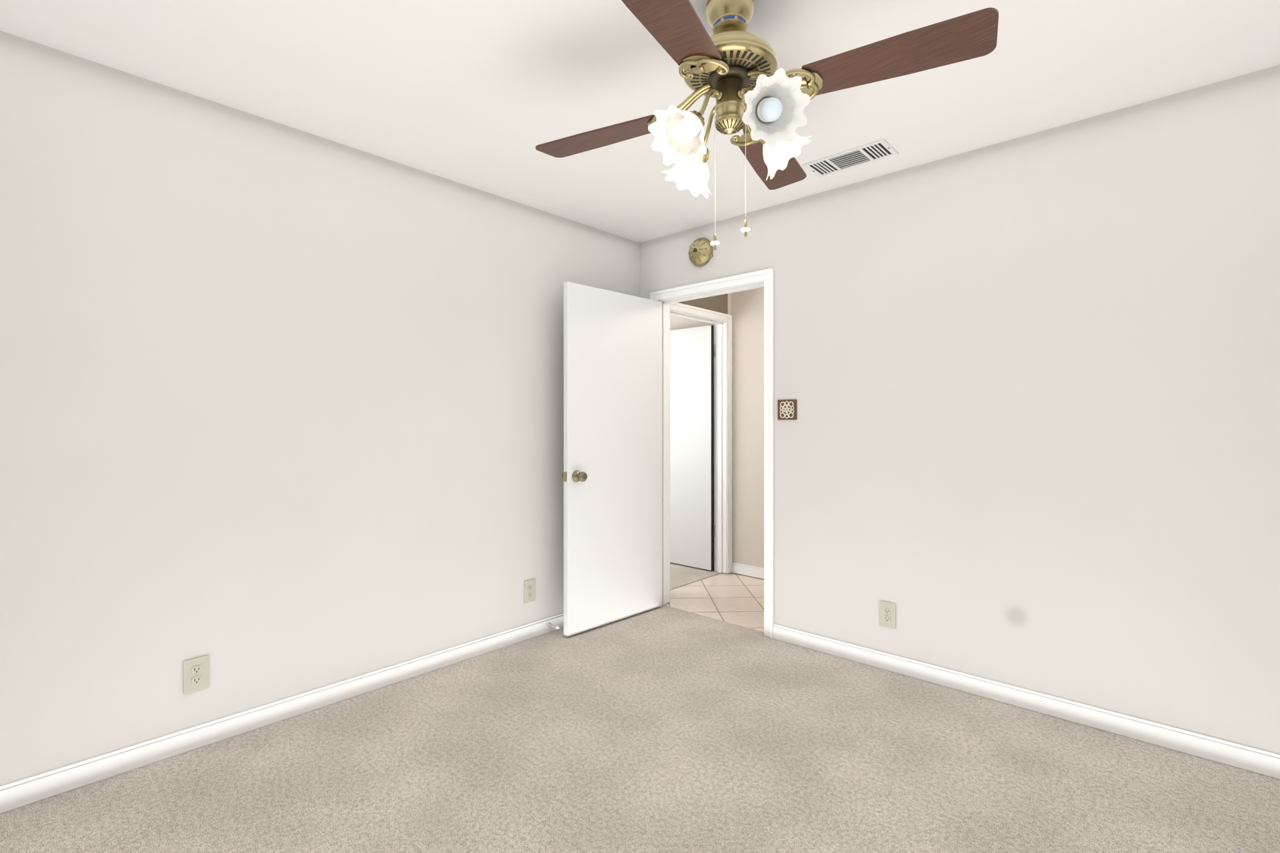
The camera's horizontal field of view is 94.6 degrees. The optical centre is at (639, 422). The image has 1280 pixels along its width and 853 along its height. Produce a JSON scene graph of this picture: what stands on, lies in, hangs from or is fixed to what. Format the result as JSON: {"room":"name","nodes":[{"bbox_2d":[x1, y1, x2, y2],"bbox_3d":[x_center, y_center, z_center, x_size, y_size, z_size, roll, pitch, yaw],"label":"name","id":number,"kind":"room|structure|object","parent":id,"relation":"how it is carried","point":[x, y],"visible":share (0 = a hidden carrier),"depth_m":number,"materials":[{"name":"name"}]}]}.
{"room":"empty bedroom","nodes":[
{"label":"empty bedroom","id":0,"kind":"room"},
{"bbox_2d":[0,30,731,785],"bbox_3d":[-0.823,-0.004,3.209,0.150,2.451,4.460,0,0,42],"label":"wall","id":1,"kind":"structure","parent":0,"point":[280,411],"depth_m":2.33,"materials":[{"name":"paint"}]},
{"bbox_2d":[183,655,209,694],"bbox_3d":[-1.665,0.947,2.217,0.009,0.125,0.078,0,0,42],"label":"electrical outlet","id":2,"kind":"object","parent":1,"relation":"attached to","point":[196,675],"visible":1,"depth_m":2.21,"materials":[{"name":"beige plastic"}]},
{"bbox_2d":[0,612,563,813],"bbox_3d":[-1.129,1.181,2.791,0.030,0.082,3.376,0,0,42],"label":"baseboard","id":3,"kind":"structure","parent":1,"relation":"attached to","point":[20,793],"depth_m":2.31,"materials":[{"name":"white wood"}]},
{"bbox_2d":[524,578,535,603],"bbox_3d":[-0.625,0.957,3.353,0.009,0.125,0.078,0,0,42],"label":"electrical outlet","id":4,"kind":"object","parent":1,"relation":"attached to","point":[529,591],"visible":1,"depth_m":3.35,"materials":[{"name":"beige plastic"}]},
{"bbox_2d":[547,622,559,629],"bbox_3d":[-0.499,1.177,3.414,0.084,0.022,0.021,0,0,42],"label":"door stop","id":5,"kind":"object","parent":1,"relation":"attached to","point":[550,625],"visible":1,"depth_m":3.42,"materials":[{"name":"silver metal"}]},
{"bbox_2d":[670,325,715,570],"bbox_3d":[0.317,0.207,5.091,0.767,2.006,0.060,0,0,42],"label":"door","id":6,"kind":"structure","parent":1,"relation":"in","point":[692,356],"depth_m":4.95,"materials":[{"name":"white wood"}]},
{"bbox_2d":[670,302,731,573],"bbox_3d":[0.402,0.174,4.527,0.136,2.096,0.891,0,0,42],"label":"door frame","id":7,"kind":"structure","parent":1,"relation":"attached to","point":[721,322],"depth_m":4.79,"materials":[{"name":"white wood"}]},
{"bbox_2d":[0,562,1279,852],"bbox_3d":[-0.555,1.252,2.977,7.020,0.060,4.720,0,0,42],"label":"floor","id":8,"kind":"structure","parent":0,"point":[664,729],"depth_m":2.05,"materials":[{"name":"beige carpet"}]},
{"bbox_2d":[0,0,1279,242],"bbox_3d":[-0.592,-1.269,3.011,7.120,0.080,4.720,0,0,42],"label":"ceiling","id":9,"kind":"structure","parent":0,"point":[488,96],"depth_m":2.08,"materials":[{"name":"white paint"}]},
{"bbox_2d":[535,0,998,250],"bbox_3d":[0.263,-0.868,1.730,1.029,0.722,1.029,0,0,-16],"label":"ceiling fan","id":10,"kind":"object","parent":9,"relation":"hanging from","point":[730,64],"visible":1,"depth_m":1.60,"materials":[{"name":"brown wood"}]},
{"bbox_2d":[802,138,898,177],"bbox_3d":[0.977,-1.226,2.753,0.380,0.006,0.190,0,0,42],"label":"ceiling vent","id":11,"kind":"object","parent":9,"relation":"in","point":[876,151],"visible":1,"depth_m":2.74,"materials":[{"name":"white metal"}]},
{"bbox_2d":[664,572,763,632],"bbox_3d":[1.818,1.255,3.220,3.850,0.054,1.155,0,0,42],"label":"floor","id":12,"kind":"structure","parent":0,"point":[735,599],"depth_m":4.10,"materials":[{"name":"beige tile"}]},
{"bbox_2d":[731,287,763,568],"bbox_3d":[0.956,-0.004,4.699,7.120,2.451,0.140,0,0,42],"label":"wall","id":13,"kind":"structure","parent":0,"point":[745,309],"depth_m":4.71,"materials":[{"name":"beige paint"}]},
{"bbox_2d":[732,562,763,579],"bbox_3d":[2.105,1.181,3.571,3.667,0.082,0.016,0,0,42],"label":"baseboard","id":14,"kind":"structure","parent":13,"relation":"attached to","point":[737,569],"depth_m":4.70,"materials":[{"name":"white wood"}]},
{"bbox_2d":[642,64,1279,754],"bbox_3d":[1.405,-0.004,2.836,3.940,2.451,0.120,0,0,42],"label":"wall","id":15,"kind":"structure","parent":0,"point":[1033,379],"depth_m":2.47,"materials":[{"name":"paint"}]},
{"bbox_2d":[562,282,662,636],"bbox_3d":[-0.150,0.207,3.639,0.180,2.006,0.814,0,0,42],"label":"door","id":16,"kind":"structure","parent":15,"relation":"in","point":[612,475],"depth_m":3.57,"materials":[{"name":"white wood"}]},
{"bbox_2d":[688,238,713,266],"bbox_3d":[0.361,-1.063,3.664,0.179,0.178,0.069,0,0,42],"label":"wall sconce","id":17,"kind":"object","parent":15,"relation":"attached to","point":[700,253],"visible":1,"depth_m":3.64,"materials":[{"name":"gold metal"}]},
{"bbox_2d":[650,268,773,638],"bbox_3d":[0.458,0.174,3.704,0.932,2.096,0.152,0,0,42],"label":"door frame","id":18,"kind":"structure","parent":15,"relation":"attached to","point":[766,276],"depth_m":3.47,"materials":[{"name":"white wood"}]},
{"bbox_2d":[777,399,796,419],"bbox_3d":[0.818,-0.071,3.286,0.116,0.112,0.010,0,0,42],"label":"switch plate","id":19,"kind":"object","parent":15,"relation":"attached to","point":[787,409],"visible":1,"depth_m":3.28,"materials":[{"name":"brown metal"}]},
{"bbox_2d":[879,600,895,629],"bbox_3d":[1.221,0.950,2.917,0.078,0.125,0.009,0,0,42],"label":"electrical outlet","id":20,"kind":"object","parent":15,"relation":"attached to","point":[887,615],"visible":1,"depth_m":2.91,"materials":[{"name":"beige plastic"}]},
{"bbox_2d":[772,624,1279,779],"bbox_3d":[1.725,1.181,2.455,2.629,0.082,0.016,0,0,42],"label":"baseboard","id":21,"kind":"structure","parent":15,"relation":"attached to","point":[1264,763],"depth_m":2.44,"materials":[{"name":"white wood"}]}
]}

